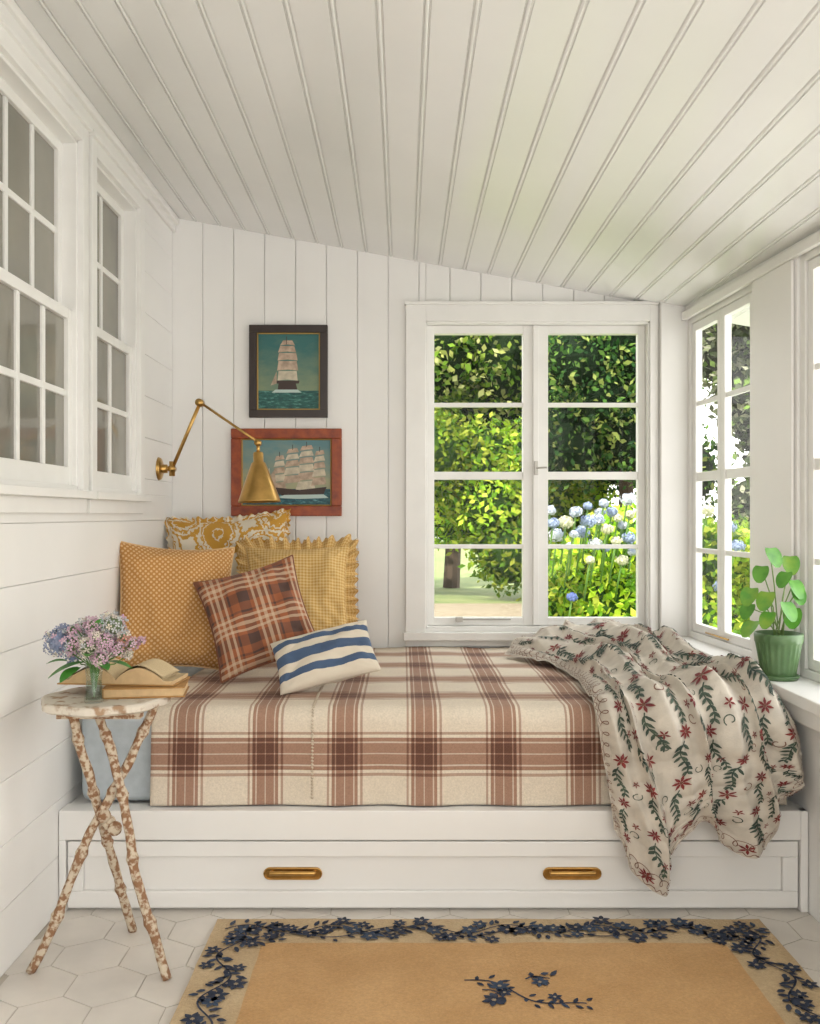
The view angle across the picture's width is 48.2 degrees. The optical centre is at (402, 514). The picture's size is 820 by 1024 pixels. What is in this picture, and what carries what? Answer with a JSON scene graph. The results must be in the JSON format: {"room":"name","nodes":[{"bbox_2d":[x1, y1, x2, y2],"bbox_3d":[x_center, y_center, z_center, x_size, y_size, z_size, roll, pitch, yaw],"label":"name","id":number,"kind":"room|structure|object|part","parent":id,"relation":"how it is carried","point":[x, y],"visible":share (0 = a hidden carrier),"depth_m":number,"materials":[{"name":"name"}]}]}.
{"room":"sunroom","nodes":[
{"label":"sunroom","id":0,"kind":"room"},
{"bbox_2d":[0,200,171,977],"bbox_3d":[-1.069,-0.045,1.745,0.130,2.600,4.690,0,0,0],"label":"wall","id":1,"kind":"structure","parent":0,"point":[56,569],"depth_m":2.57,"materials":[{"name":"paint"}]},
{"bbox_2d":[0,12,97,512],"bbox_3d":[-1.029,-0.608,2.502,0.150,1.206,0.729,0,0,0],"label":"window","id":2,"kind":"structure","parent":1,"relation":"in","point":[44,136],"depth_m":2.58,"materials":[{"name":"white paint"}]},
{"bbox_2d":[0,0,178,231],"bbox_3d":[-0.988,-1.262,1.695,0.032,0.063,4.590,0,0,0],"label":"trim","id":3,"kind":"structure","parent":1,"relation":"attached to","point":[9,9],"depth_m":2.80,"materials":[{"name":"white paint"}]},
{"bbox_2d":[87,129,151,513],"bbox_3d":[-1.029,-0.608,3.180,0.150,1.206,0.614,0,0,0],"label":"window","id":4,"kind":"structure","parent":1,"relation":"in","point":[116,200],"depth_m":3.27,"materials":[{"name":"white paint"}]},
{"bbox_2d":[156,398,280,502],"bbox_3d":[-0.756,-0.257,3.643,0.584,0.421,0.166,0,0,19],"label":"wall lamp","id":5,"kind":"object","parent":1,"relation":"attached to","point":[259,487],"visible":1,"depth_m":3.56,"materials":[{"name":"gold metal"}]},
{"bbox_2d":[171,219,635,647],"bbox_3d":[0.071,-0.045,4.040,2.382,2.600,0.100,0,0,0],"label":"wall","id":6,"kind":"structure","parent":0,"point":[225,280],"depth_m":3.99,"materials":[{"name":"paint"}]},
{"bbox_2d":[231,428,341,515],"bbox_3d":[-0.505,-0.185,3.975,0.479,0.379,0.027,0,0,0],"label":"painting","id":7,"kind":"object","parent":6,"relation":"attached to","point":[304,465],"visible":0.98,"depth_m":3.98,"materials":[{"name":"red wood"}]},
{"bbox_2d":[249,325,327,417],"bbox_3d":[-0.496,-0.622,3.975,0.339,0.400,0.027,0,0,0],"label":"painting","id":8,"kind":"object","parent":6,"relation":"attached to","point":[288,364],"visible":1,"depth_m":3.98,"materials":[{"name":"fabric"}]},
{"bbox_2d":[403,301,658,645],"bbox_3d":[0.554,-0.177,4.020,1.104,1.494,0.160,0,0,0],"label":"window","id":9,"kind":"structure","parent":6,"relation":"in","point":[533,320],"depth_m":4.01,"materials":[{"name":"white paint"}]},
{"bbox_2d":[0,908,819,1023],"bbox_3d":[0.085,1.215,1.750,2.470,0.120,4.700,0,0,0],"label":"floor","id":10,"kind":"structure","parent":0,"point":[92,970],"depth_m":2.45,"materials":[{"name":"tile"}]},
{"bbox_2d":[26,685,171,980],"bbox_3d":[-0.786,0.814,2.373,0.353,0.694,0.326,0,0,-19],"label":"side table","id":11,"kind":"object","parent":10,"relation":"on","point":[71,704],"visible":0.94,"depth_m":2.34,"materials":[{"name":"paint"}]},
{"bbox_2d":[42,611,146,702],"bbox_3d":[-0.770,0.352,2.277,0.257,0.229,0.133,0,0,0],"label":"flower vase","id":12,"kind":"object","parent":11,"relation":"on","point":[62,641],"visible":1,"depth_m":2.27,"materials":[{"name":"clear glass"}]},
{"bbox_2d":[102,678,189,698],"bbox_3d":[-0.669,0.453,2.400,0.205,0.026,0.140,0,0,-8],"label":"closed book","id":13,"kind":"object","parent":11,"relation":"on","point":[179,690],"visible":0.77,"depth_m":2.34,"materials":[{"name":"beige paper"}]},
{"bbox_2d":[57,658,189,685],"bbox_3d":[-0.735,0.413,2.425,0.310,0.051,0.132,0,0,5],"label":"open book","id":14,"kind":"object","parent":13,"relation":"on","point":[151,672],"visible":0.74,"depth_m":2.37,"materials":[{"name":"beige paper"}]},
{"bbox_2d":[59,793,807,911],"bbox_3d":[0.088,1.008,3.321,2.180,0.294,1.328,0,0,0],"label":"platform","id":15,"kind":"object","parent":10,"relation":"on","point":[375,855],"depth_m":2.67,"materials":[{"name":"white paint"}]},
{"bbox_2d":[82,666,202,799],"bbox_3d":[0.085,0.722,3.348,2.100,0.274,1.225,0,0,0],"label":"mattress","id":16,"kind":"object","parent":15,"relation":"on","point":[137,781],"visible":0.1,"depth_m":2.73,"materials":[{"name":"fabric"}]},
{"bbox_2d":[164,508,290,575],"bbox_3d":[-0.722,0.250,3.834,0.571,0.557,0.208,0,0,0],"label":"medallion pillow","id":17,"kind":"object","parent":16,"relation":"on","point":[197,533],"visible":0.29,"depth_m":3.83,"materials":[{"name":"yellow fabric"}]},
{"bbox_2d":[150,647,786,805],"bbox_3d":[0.194,0.710,3.331,1.878,0.292,1.268,0,0,0],"label":"plaid blanket","id":18,"kind":"object","parent":16,"relation":"on","point":[434,726],"visible":0.56,"depth_m":2.71,"materials":[{"name":"fabric"}]},
{"bbox_2d":[115,541,234,669],"bbox_3d":[-0.814,0.330,3.288,0.462,0.480,0.222,0,0,-27],"label":"pillow","id":19,"kind":"object","parent":18,"relation":"on","point":[160,600],"visible":0.7,"depth_m":3.22,"materials":[{"name":"orange fabric"}]},
{"bbox_2d":[193,555,314,682],"bbox_3d":[-0.505,0.355,3.199,0.451,0.424,0.229,0,0,-11],"label":"plaid pillow","id":20,"kind":"object","parent":18,"relation":"on","point":[250,611],"visible":0.88,"depth_m":3.15,"materials":[{"name":"brown fabric"}]},
{"bbox_2d":[236,534,359,630],"bbox_3d":[-0.420,0.319,3.660,0.506,0.485,0.238,0,0,-4],"label":"ruffled pillow","id":21,"kind":"object","parent":18,"relation":"on","point":[325,570],"visible":0.5,"depth_m":3.65,"materials":[{"name":"yellow fabric"}]},
{"bbox_2d":[270,620,380,694],"bbox_3d":[-0.255,0.461,2.991,0.353,0.216,0.170,0,0,-9],"label":"striped lumbar pillow","id":22,"kind":"object","parent":18,"relation":"on","point":[343,652],"visible":1,"depth_m":2.94,"materials":[{"name":"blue fabric"}]},
{"bbox_2d":[505,618,804,896],"bbox_3d":[0.786,0.745,3.187,0.679,0.650,1.302,0,0,-5],"label":"throw","id":23,"kind":"object","parent":18,"relation":"on","point":[688,738],"visible":1,"depth_m":2.62,"materials":[{"name":"fabric"}]},
{"bbox_3d":[-0.322,1.047,2.669,0.172,0.036,0.024,0,0,0],"label":"drawer pull","id":24,"kind":"part","parent":15,"relation":"part of","materials":[{"name":"gold metal"}]},
{"bbox_3d":[0.494,1.047,2.669,0.172,0.036,0.024,0,0,0],"label":"drawer pull","id":25,"kind":"part","parent":15,"relation":"part of","materials":[{"name":"gold metal"}]},
{"bbox_2d":[169,916,819,1023],"bbox_3d":[0.238,1.146,1.952,1.544,0.016,1.309,0,0,0],"label":"floral rug","id":26,"kind":"object","parent":10,"relation":"on","point":[598,970],"visible":1,"depth_m":2.29,"materials":[{"name":"fabric"}]},
{"bbox_2d":[14,0,819,326],"bbox_3d":[0.213,-1.113,1.760,2.694,0.554,4.720,0,0,0],"label":"ceiling","id":27,"kind":"structure","parent":0,"point":[658,151],"depth_m":2.54,"materials":[{"name":"paint"}]},
{"bbox_2d":[658,230,819,922],"bbox_3d":[1.350,0.165,1.694,0.412,2.179,4.600,0,0,-1],"label":"wall","id":28,"kind":"structure","parent":0,"point":[672,331],"depth_m":3.94,"materials":[{"name":"paint"}]},
{"bbox_2d":[688,283,751,657],"bbox_3d":[1.268,-0.162,3.620,0.054,1.367,0.654,0,0,-4],"label":"window","id":29,"kind":"structure","parent":28,"relation":"in","point":[720,313],"depth_m":3.64,"materials":[{"name":"white paint"}]},
{"bbox_2d":[680,636,819,732],"bbox_3d":[1.375,0.567,1.695,0.450,0.087,4.590,0,0,0],"label":"windowsill","id":30,"kind":"structure","parent":28,"relation":"attached to","point":[801,697],"depth_m":2.74,"materials":[{"name":"white paint"}]},
{"bbox_2d":[740,548,806,681],"bbox_3d":[1.165,0.313,2.914,0.219,0.418,0.182,0,0,0],"label":"potted plant","id":31,"kind":"object","parent":30,"relation":"on","point":[778,651],"visible":0.92,"depth_m":2.88,"materials":[{"name":"green plant"}]},
{"bbox_2d":[682,230,819,660],"bbox_3d":[1.353,-0.177,1.670,0.019,1.384,4.550,0,0,-4],"label":"trim","id":32,"kind":"structure","parent":28,"relation":"attached to","point":[772,282],"depth_m":3.12,"materials":[{"name":"white paint"}]},
{"bbox_2d":[800,245,819,682],"bbox_3d":[1.346,-0.162,2.417,0.054,1.367,1.120,0,0,-4],"label":"window","id":33,"kind":"structure","parent":28,"relation":"in","point":[810,260],"depth_m":2.92,"materials":[{"name":"white paint"}]},
{"label":"outside","id":34,"kind":"structure","parent":0,"visible":0},
{"bbox_2d":[434,538,549,602],"bbox_3d":[0.000,1.605,32.100,60.000,0.200,55.800,0,0,0],"label":"lawn","id":35,"kind":"structure","parent":34,"point":[470,591],"depth_m":18.53,"materials":[{"name":"green plant"}]},
{"bbox_2d":[434,603,521,616],"bbox_3d":[3.000,1.495,13.700,18.000,0.020,3.400,0,0,0],"label":"gravel path","id":36,"kind":"structure","parent":35,"relation":"on","point":[440,609],"depth_m":14.34,"materials":[{"name":"beige gravel"}]},
{"bbox_2d":[434,335,558,587],"bbox_3d":[0.877,-2.510,18.220,5.737,8.046,3.713,0,0,4],"label":"tree","id":37,"kind":"object","parent":35,"relation":"on","point":[467,368],"visible":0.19,"depth_m":17.07,"materials":[{"name":"green plant"}]},
{"bbox_2d":[434,408,618,600],"bbox_3d":[1.363,-0.253,16.635,5.327,3.548,2.631,0,0,-3],"label":"hedge","id":38,"kind":"object","parent":35,"relation":"on","point":[473,511],"visible":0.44,"depth_m":15.87,"materials":[{"name":"green plant"}]},
{"bbox_2d":[515,335,734,519],"bbox_3d":[3.721,-1.933,15.605,3.940,6.892,3.943,0,0,0],"label":"tree","id":39,"kind":"object","parent":35,"relation":"on","point":[581,368],"visible":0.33,"depth_m":14.52,"materials":[{"name":"green plant"}]},
{"bbox_2d":[548,501,749,637],"bbox_3d":[2.273,0.714,8.363,2.388,1.691,1.811,0,0,4],"label":"shrub","id":40,"kind":"object","parent":35,"relation":"on","point":[599,601],"visible":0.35,"depth_m":7.80,"materials":[{"name":"green plant"}]},
{"bbox_2d":[548,493,745,616],"bbox_3d":[2.141,0.418,7.609,2.031,1.196,0.617,0,0,-4],"label":"hydrangea blooms","id":41,"kind":"object","parent":40,"relation":"attached to","point":[708,510],"visible":0.66,"depth_m":7.46,"materials":[{"name":"white plant"}]},
{"bbox_2d":[702,323,749,524],"bbox_3d":[6.204,-1.594,13.087,4.538,6.218,2.954,0,0,-3],"label":"tree","id":42,"kind":"object","parent":35,"relation":"on","point":[740,334],"visible":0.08,"depth_m":12.59,"materials":[{"name":"green plant"}]},
{"bbox_2d":[702,510,749,533],"bbox_3d":[4.748,0.647,10.155,3.541,1.736,2.314,0,0,-11],"label":"shrub","id":43,"kind":"object","parent":35,"relation":"on","point":[744,522],"visible":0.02,"depth_m":10.16,"materials":[{"name":"green plant"}]}
]}

